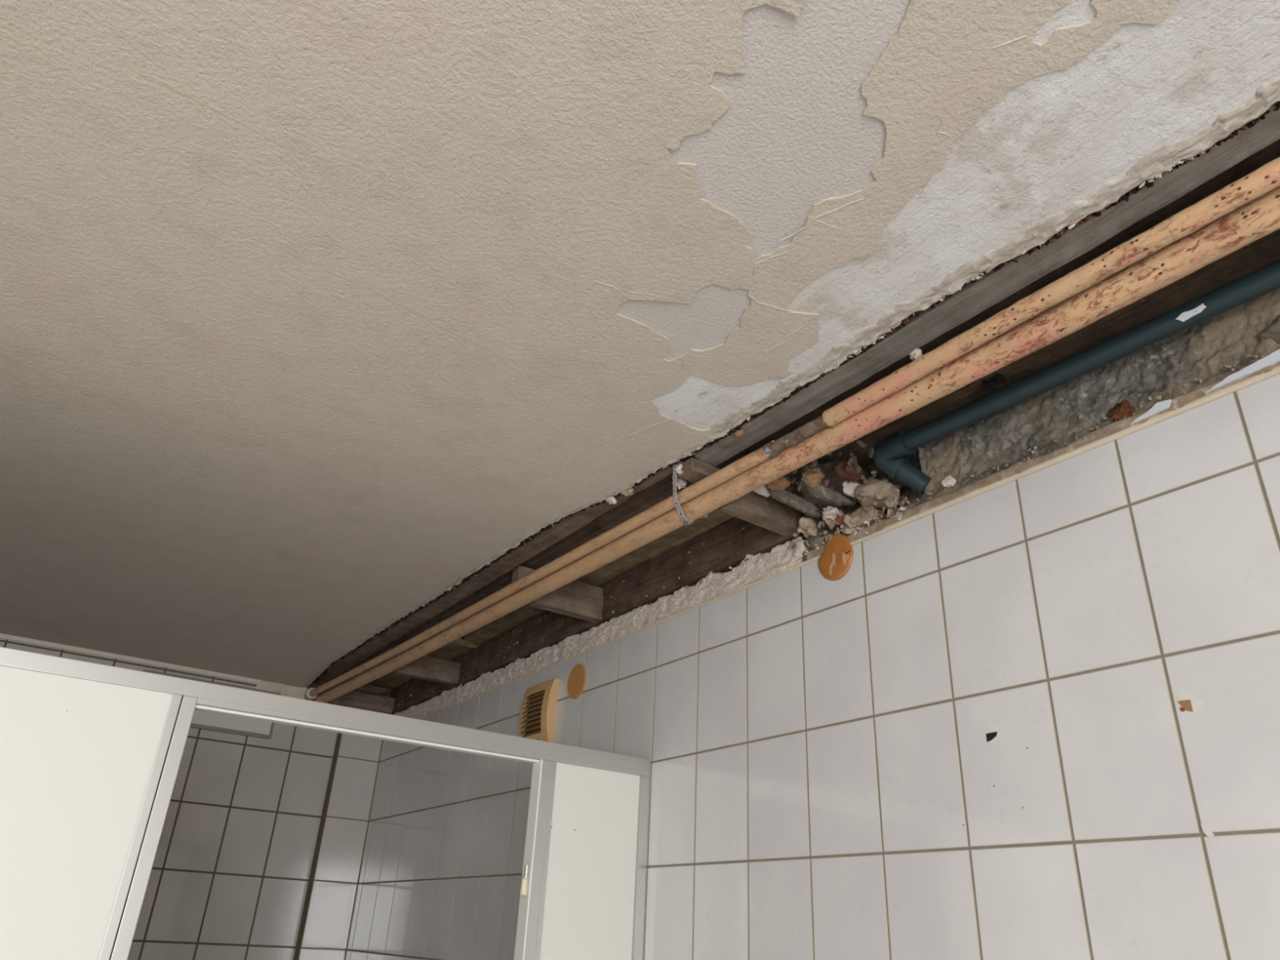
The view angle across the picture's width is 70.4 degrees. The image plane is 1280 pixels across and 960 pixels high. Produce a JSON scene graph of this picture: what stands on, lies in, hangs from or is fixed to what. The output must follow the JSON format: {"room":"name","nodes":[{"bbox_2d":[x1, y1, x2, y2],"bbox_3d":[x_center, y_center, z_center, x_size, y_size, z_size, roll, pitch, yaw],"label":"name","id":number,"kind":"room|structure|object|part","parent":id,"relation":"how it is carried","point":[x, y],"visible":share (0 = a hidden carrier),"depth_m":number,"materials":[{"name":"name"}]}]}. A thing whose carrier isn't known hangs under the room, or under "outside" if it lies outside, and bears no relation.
{"room":"damaged room","nodes":[
{"label":"damaged room","id":0,"kind":"room"},
{"bbox_2d":[0,638,394,959],"bbox_3d":[-1.954,1.497,2.316,2.520,2.500,0.165,19,-31,-29],"label":"wall","id":1,"kind":"structure","parent":0,"point":[259,855],"depth_m":2.95,"materials":[{"name":"tile"}]},
{"bbox_2d":[0,633,261,688],"bbox_3d":[-2.115,0.435,2.642,1.953,0.070,0.011,19,-31,-29],"label":"trim","id":2,"kind":"structure","parent":1,"relation":"attached to","point":[2,636],"depth_m":2.92,"materials":[{"name":"beige plastic"}]},
{"bbox_2d":[142,669,280,739],"bbox_3d":[-1.428,0.745,3.005,0.438,0.157,0.016,19,-31,-29],"label":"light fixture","id":3,"kind":"object","parent":1,"relation":"attached to","point":[202,720],"visible":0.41,"depth_m":3.02,"materials":[{"name":"beige"}]},
{"bbox_2d":[355,684,386,693],"bbox_3d":[-0.936,0.715,3.112,0.115,0.009,0.061,19,-31,-29],"label":"plank","id":4,"kind":"object","parent":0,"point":[367,688],"visible":0.68,"depth_m":3.11,"materials":[{"name":"brown wood"}]},
{"bbox_2d":[0,0,1279,687],"bbox_3d":[-0.673,-0.416,0.910,2.159,0.024,4.875,19,-31,-29],"label":"ceiling","id":5,"kind":"structure","parent":0,"point":[314,315],"depth_m":1.08,"materials":[{"name":"beige paint"}]},
{"bbox_2d":[312,465,672,684],"bbox_3d":[-0.547,0.335,2.403,0.054,0.024,2.106,19,-31,-29],"label":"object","id":6,"kind":"object","parent":5,"relation":"attached to","point":[570,525],"visible":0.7,"depth_m":2.15,"materials":[{"name":"grey wood"}]},
{"bbox_2d":[604,496,617,504],"bbox_3d":[-0.056,0.036,1.722,0.026,0.020,0.019,-8,-29,20],"label":"lump","id":7,"kind":"object","parent":5,"relation":"attached to","point":[611,500],"visible":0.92,"depth_m":1.72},
{"bbox_2d":[621,487,634,496],"bbox_3d":[-0.024,0.020,1.689,0.030,0.018,0.019,-12,-31,27],"label":"lump","id":8,"kind":"object","parent":5,"relation":"attached to","point":[628,491],"visible":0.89,"depth_m":1.68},
{"bbox_2d":[672,463,708,525],"bbox_3d":[0.082,0.033,1.634,0.037,0.084,0.128,-14,-32,30],"label":"strap","id":9,"kind":"object","parent":5,"relation":"hanging from","point":[676,503],"visible":0.94,"depth_m":1.62,"materials":[{"name":"grey metal"}]},
{"bbox_2d":[304,156,1279,699],"bbox_3d":[0.232,-0.073,1.403,0.056,0.038,4.793,20,-32,-30],"label":"pipe","id":10,"kind":"object","parent":9,"relation":"attached to","point":[1266,178],"visible":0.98,"depth_m":1.19,"materials":[{"name":"beige paint"}]},
{"bbox_2d":[676,475,688,489],"bbox_3d":[0.076,0.002,1.634,0.030,0.033,0.024,19,-31,-29],"label":"lump","id":11,"kind":"object","parent":10,"relation":"on","point":[681,482],"visible":0.64,"depth_m":1.63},
{"bbox_2d":[908,347,922,360],"bbox_3d":[0.387,-0.177,1.270,0.023,0.029,0.019,19,-31,-29],"label":"lump","id":12,"kind":"object","parent":10,"relation":"on","point":[915,353],"visible":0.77,"depth_m":1.26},
{"bbox_2d":[312,186,1279,702],"bbox_3d":[0.263,-0.053,1.419,0.063,0.048,4.796,20,-32,-30],"label":"pipe","id":13,"kind":"object","parent":9,"relation":"attached to","point":[1260,217],"visible":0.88,"depth_m":1.23,"materials":[{"name":"beige paint"}]},
{"bbox_2d":[693,101,1279,466],"bbox_3d":[0.849,-0.518,0.628,0.056,0.063,2.629,19,-31,-29],"label":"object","id":14,"kind":"object","parent":5,"relation":"attached to","point":[993,287],"visible":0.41,"depth_m":1.14,"materials":[{"name":"grey wood"}]},
{"bbox_2d":[734,428,744,437],"bbox_3d":[0.163,-0.077,1.484,0.015,0.016,0.014,19,-31,-29],"label":"lump","id":15,"kind":"object","parent":14,"relation":"hanging from","point":[738,433],"visible":1,"depth_m":1.48,"materials":[{"name":"stone"}]},
{"bbox_2d":[345,288,1279,959],"bbox_3d":[0.378,0.954,1.008,0.254,2.500,4.800,19,-31,-29],"label":"wall","id":16,"kind":"structure","parent":0,"point":[1033,713],"depth_m":1.28,"materials":[{"name":"tile"}]},
{"bbox_2d":[518,678,559,742],"bbox_3d":[-0.261,0.596,2.298,0.028,0.162,0.147,19,-31,-29],"label":"vent","id":17,"kind":"object","parent":16,"relation":"attached to","point":[537,717],"visible":0.86,"depth_m":2.28,"materials":[{"name":"beige plastic"}]},
{"bbox_2d":[567,663,586,698],"bbox_3d":[-0.154,0.488,2.203,0.004,0.084,0.084,19,-31,-29],"label":"disc","id":18,"kind":"object","parent":16,"relation":"attached to","point":[577,677],"visible":1,"depth_m":2.20,"materials":[{"name":"brown plastic"}]},
{"bbox_2d":[390,487,804,715],"bbox_3d":[-0.284,0.443,2.519,0.066,0.099,2.158,19,-31,-29],"label":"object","id":19,"kind":"structure","parent":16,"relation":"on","point":[731,542],"depth_m":2.13,"materials":[{"name":"brown"}]},
{"bbox_2d":[327,686,394,714],"bbox_3d":[-0.991,0.783,3.213,0.234,0.055,0.043,19,-31,-29],"label":"noggin","id":20,"kind":"object","parent":19,"relation":"attached to","point":[357,700],"visible":0.72,"depth_m":3.21,"materials":[{"name":"brown wood"}]},
{"bbox_2d":[386,648,461,685],"bbox_3d":[-0.668,0.576,2.791,0.236,0.065,0.034,19,-31,-29],"label":"noggin","id":21,"kind":"object","parent":19,"relation":"attached to","point":[425,668],"visible":0.73,"depth_m":2.79,"materials":[{"name":"brown wood"}]},
{"bbox_2d":[371,638,482,688],"bbox_3d":[-0.724,0.626,3.061,0.138,0.024,0.682,19,-31,-29],"label":"plank","id":22,"kind":"object","parent":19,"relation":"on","point":[460,646],"visible":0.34,"depth_m":2.90,"materials":[{"name":"brown wood"}]},
{"bbox_2d":[463,603,549,644],"bbox_3d":[-0.300,0.370,2.529,0.105,0.026,0.691,19,-31,-29],"label":"plank","id":23,"kind":"object","parent":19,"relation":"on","point":[507,623],"visible":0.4,"depth_m":2.61,"materials":[{"name":"brown wood"}]},
{"bbox_2d":[511,564,603,622],"bbox_3d":[-0.195,0.274,2.166,0.238,0.080,0.034,19,-31,-29],"label":"noggin","id":24,"kind":"object","parent":19,"relation":"attached to","point":[575,599],"visible":0.66,"depth_m":2.17,"materials":[{"name":"brown wood"}]},
{"bbox_2d":[574,486,794,586],"bbox_3d":[0.070,0.137,2.028,0.113,0.024,0.701,19,-31,-29],"label":"plank","id":25,"kind":"object","parent":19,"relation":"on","point":[654,549],"visible":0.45,"depth_m":2.04,"materials":[{"name":"brown wood"}]},
{"bbox_2d":[678,457,799,536],"bbox_3d":[0.183,0.034,1.642,0.269,0.060,0.042,21,-32,-31],"label":"noggin","id":26,"kind":"object","parent":19,"relation":"attached to","point":[767,513],"visible":0.66,"depth_m":1.64,"materials":[{"name":"brown wood"}]},
{"bbox_2d":[672,462,688,480],"bbox_3d":[0.078,-0.016,1.601,0.041,0.029,0.036,-2,-27,9],"label":"lump","id":27,"kind":"object","parent":26,"relation":"on","point":[679,465],"visible":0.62,"depth_m":1.59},
{"bbox_2d":[752,484,770,497],"bbox_3d":[0.211,0.013,1.604,0.062,0.020,0.021,19,-31,-29],"label":"lump","id":28,"kind":"object","parent":16,"relation":"attached to","point":[764,490],"visible":0.39,"depth_m":1.60,"materials":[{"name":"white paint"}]},
{"bbox_2d":[766,475,791,491],"bbox_3d":[0.241,0.003,1.586,0.039,0.027,0.040,19,-31,-29],"label":"brick piece","id":29,"kind":"object","parent":16,"relation":"on","point":[780,484],"visible":0.77,"depth_m":1.58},
{"bbox_2d":[768,489,821,517],"bbox_3d":[0.277,0.041,1.617,0.116,0.030,0.029,19,-31,-29],"label":"stone","id":30,"kind":"object","parent":16,"relation":"on","point":[805,506],"visible":0.98,"depth_m":1.61,"materials":[{"name":"grey stone"}]},
{"bbox_2d":[787,537,807,557],"bbox_3d":[0.290,0.124,1.673,0.017,0.040,0.048,19,-31,-29],"label":"lump","id":31,"kind":"object","parent":16,"relation":"attached to","point":[800,547],"visible":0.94,"depth_m":1.66,"materials":[{"name":"white paint"}]},
{"bbox_2d":[796,514,818,537],"bbox_3d":[0.306,0.085,1.664,0.047,0.049,0.037,19,-31,-29],"label":"lump","id":32,"kind":"object","parent":16,"relation":"on","point":[806,520],"visible":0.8,"depth_m":1.65,"materials":[{"name":"beige stone"}]},
{"bbox_2d":[800,467,823,488],"bbox_3d":[0.297,-0.004,1.563,0.041,0.030,0.047,19,-31,-29],"label":"brick piece","id":33,"kind":"object","parent":16,"relation":"on","point":[811,480],"visible":1,"depth_m":1.55,"materials":[{"name":"beige stone"}]},
{"bbox_2d":[804,533,826,550],"bbox_3d":[0.319,0.114,1.641,0.022,0.035,0.062,19,-31,-29],"label":"stone","id":34,"kind":"object","parent":16,"relation":"in","point":[811,540],"visible":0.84,"depth_m":1.63,"materials":[{"name":"grey stone"}]},
{"bbox_2d":[804,484,855,506],"bbox_3d":[0.333,0.029,1.588,0.101,0.023,0.026,18,-31,-27],"label":"stone","id":35,"kind":"object","parent":16,"relation":"on","point":[826,494],"visible":1,"depth_m":1.58,"materials":[{"name":"grey stone"}]},
{"bbox_2d":[822,505,844,527],"bbox_3d":[0.347,0.065,1.622,0.045,0.035,0.048,-12,-31,27],"label":"lump","id":36,"kind":"object","parent":16,"relation":"attached to","point":[831,512],"visible":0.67,"depth_m":1.61,"materials":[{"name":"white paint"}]},
{"bbox_2d":[817,533,853,581],"bbox_3d":[0.338,0.134,1.577,0.007,0.086,0.082,19,-31,-29],"label":"disc","id":37,"kind":"object","parent":16,"relation":"attached to","point":[835,560],"visible":1,"depth_m":1.57,"materials":[{"name":"brown plastic"}]},
{"bbox_2d":[835,513,849,525],"bbox_3d":[0.358,0.068,1.595,0.020,0.020,0.034,19,-31,-29],"label":"brick piece","id":38,"kind":"object","parent":16,"relation":"on","point":[839,520],"visible":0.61,"depth_m":1.59,"materials":[{"name":"red brick"}]},
{"bbox_2d":[833,457,863,480],"bbox_3d":[0.355,-0.019,1.556,0.051,0.036,0.052,19,-31,-29],"label":"brick piece","id":39,"kind":"object","parent":16,"relation":"on","point":[853,474],"visible":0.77,"depth_m":1.54,"materials":[{"name":"red brick"}]},
{"bbox_2d":[842,525,857,534],"bbox_3d":[0.362,0.086,1.571,0.015,0.017,0.031,19,-31,-29],"label":"lump","id":40,"kind":"object","parent":16,"relation":"on","point":[846,530],"visible":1,"depth_m":1.57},
{"bbox_2d":[842,480,859,497],"bbox_3d":[0.370,0.015,1.578,0.043,0.028,0.033,19,-31,-29],"label":"lump","id":41,"kind":"object","parent":16,"relation":"on","point":[848,489],"visible":0.71,"depth_m":1.57,"materials":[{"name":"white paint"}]},
{"bbox_2d":[839,506,885,528],"bbox_3d":[0.382,0.064,1.562,0.025,0.036,0.097,19,-31,-29],"label":"stone","id":42,"kind":"object","parent":16,"relation":"in","point":[864,514],"visible":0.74,"depth_m":1.54,"materials":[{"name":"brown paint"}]},
{"bbox_2d":[853,478,902,510],"bbox_3d":[0.406,0.023,1.546,0.085,0.052,0.061,-13,-31,29],"label":"stone","id":43,"kind":"object","parent":16,"relation":"in","point":[868,490],"visible":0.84,"depth_m":1.53,"materials":[{"name":"beige stone"}]},
{"bbox_2d":[941,475,955,487],"bbox_3d":[0.483,0.003,1.420,0.013,0.020,0.024,19,-31,-29],"label":"lump","id":44,"kind":"object","parent":16,"relation":"attached to","point":[948,481],"visible":1,"depth_m":1.42,"materials":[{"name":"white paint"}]},
{"bbox_2d":[829,228,1279,467],"bbox_3d":[1.056,-0.493,0.675,0.076,0.070,2.483,19,-31,-29],"label":"pipe","id":45,"kind":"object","parent":16,"relation":"attached to","point":[1264,251],"depth_m":1.23,"materials":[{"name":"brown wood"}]},
{"bbox_2d":[981,373,1004,394],"bbox_3d":[0.517,-0.142,1.331,0.014,0.020,0.028,19,-31,-29],"label":"clip","id":46,"kind":"object","parent":45,"relation":"attached to","point":[999,380],"visible":1,"depth_m":1.33,"materials":[{"name":"black"}]},
{"bbox_3d":[0.511,-0.138,1.340,0.014,0.020,0.004,19,-31,-29],"label":"bracket leg","id":47,"kind":"part","parent":46,"relation":"part of","materials":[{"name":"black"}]},
{"bbox_3d":[0.524,-0.146,1.322,0.014,0.020,0.004,19,-31,-29],"label":"bracket leg","id":48,"kind":"part","parent":46,"relation":"part of","materials":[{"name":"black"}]},
{"bbox_2d":[872,259,1279,494],"bbox_3d":[1.085,-0.430,0.619,0.082,0.095,2.410,19,-31,-29],"label":"drain pipe","id":49,"kind":"object","parent":16,"relation":"attached to","point":[889,455],"visible":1,"depth_m":1.24,"materials":[{"name":"blue plastic"}]},
{"bbox_2d":[1107,399,1134,421],"bbox_3d":[0.641,-0.092,1.209,0.016,0.030,0.031,14,-29,-21],"label":"brick","id":50,"kind":"object","parent":16,"relation":"on","point":[1122,409],"visible":1,"depth_m":1.20,"materials":[{"name":"orange brick"}]},
{"bbox_2d":[1259,315,1279,343],"bbox_3d":[0.761,-0.178,1.077,0.025,0.038,0.051,19,-31,-29],"label":"stone","id":51,"kind":"object","parent":16,"relation":"in","point":[1272,331],"visible":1,"depth_m":1.07,"materials":[{"name":"beige stone"}]},
{"bbox_2d":[783,454,887,514],"bbox_3d":[0.500,-0.015,1.585,0.060,0.280,4.845,19,-31,-29],"label":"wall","id":52,"kind":"structure","parent":0,"point":[825,459],"depth_m":1.82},
{"bbox_2d":[460,138,1279,639],"bbox_3d":[0.206,-0.214,1.524,0.720,0.030,4.945,19,-31,-29],"label":"deck","id":53,"kind":"object","parent":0,"point":[1270,153],"depth_m":1.28,"materials":[{"name":"wood"}]},
{"bbox_2d":[330,453,720,680],"bbox_3d":[-0.486,0.315,2.459,0.109,0.071,2.107,19,-31,-29],"label":"joist","id":54,"kind":"object","parent":53,"relation":"attached to","point":[662,489],"visible":0.17,"depth_m":2.00,"materials":[{"name":"brown wood"}]},
{"bbox_3d":[-1.683,0.271,-0.114,0.100,2.500,4.965,19,-31,-29],"label":"wall","id":55,"kind":"structure","parent":0,"visible":0},
{"bbox_2d":[0,646,650,959],"bbox_3d":[-1.019,1.045,0.869,2.398,1.838,0.038,19,-31,-29],"label":"wall","id":56,"kind":"structure","parent":55,"relation":"attached to","point":[91,753],"depth_m":1.36,"materials":[{"name":"white paint"}]},
{"bbox_3d":[-1.392,0.926,0.646,1.496,1.813,0.024,19,-31,-29],"label":"panel","id":57,"kind":"part","parent":56,"relation":"part of","materials":[{"name":"white paint"}]},
{"bbox_3d":[-0.770,1.145,1.012,0.014,1.813,0.034,19,-31,-29],"label":"frame post","id":58,"kind":"part","parent":56,"relation":"part of","materials":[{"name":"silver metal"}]},
{"bbox_3d":[-0.755,1.151,1.021,0.021,1.813,0.033,19,-31,-29],"label":"frame post","id":59,"kind":"part","parent":56,"relation":"part of","materials":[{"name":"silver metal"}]},
{"bbox_3d":[-0.977,0.239,1.282,2.398,0.026,0.034,19,-31,-29],"label":"rail","id":60,"kind":"part","parent":56,"relation":"part of","materials":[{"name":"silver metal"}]},
{"bbox_3d":[-0.206,0.724,1.617,0.013,0.029,0.013,19,-31,-29],"label":"plastic knob","id":61,"kind":"part","parent":56,"relation":"part of","materials":[{"name":"beige plastic"}]},
{"bbox_3d":[-0.228,1.341,1.328,0.023,1.804,0.034,19,-31,-29],"label":"frame post","id":62,"kind":"part","parent":56,"relation":"part of","materials":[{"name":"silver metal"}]},
{"bbox_3d":[-0.215,1.346,1.337,0.009,1.804,0.032,19,-31,-29],"label":"frame post","id":63,"kind":"part","parent":56,"relation":"part of","materials":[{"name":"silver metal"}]},
{"bbox_3d":[-0.130,1.376,1.386,0.196,1.804,0.023,19,-31,-29],"label":"panel","id":64,"kind":"part","parent":56,"relation":"part of","materials":[{"name":"white laminate"}]},
{"bbox_3d":[-0.041,1.407,1.438,0.022,1.804,0.034,19,-31,-29],"label":"frame post","id":65,"kind":"part","parent":56,"relation":"part of","materials":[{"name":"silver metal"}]}
]}

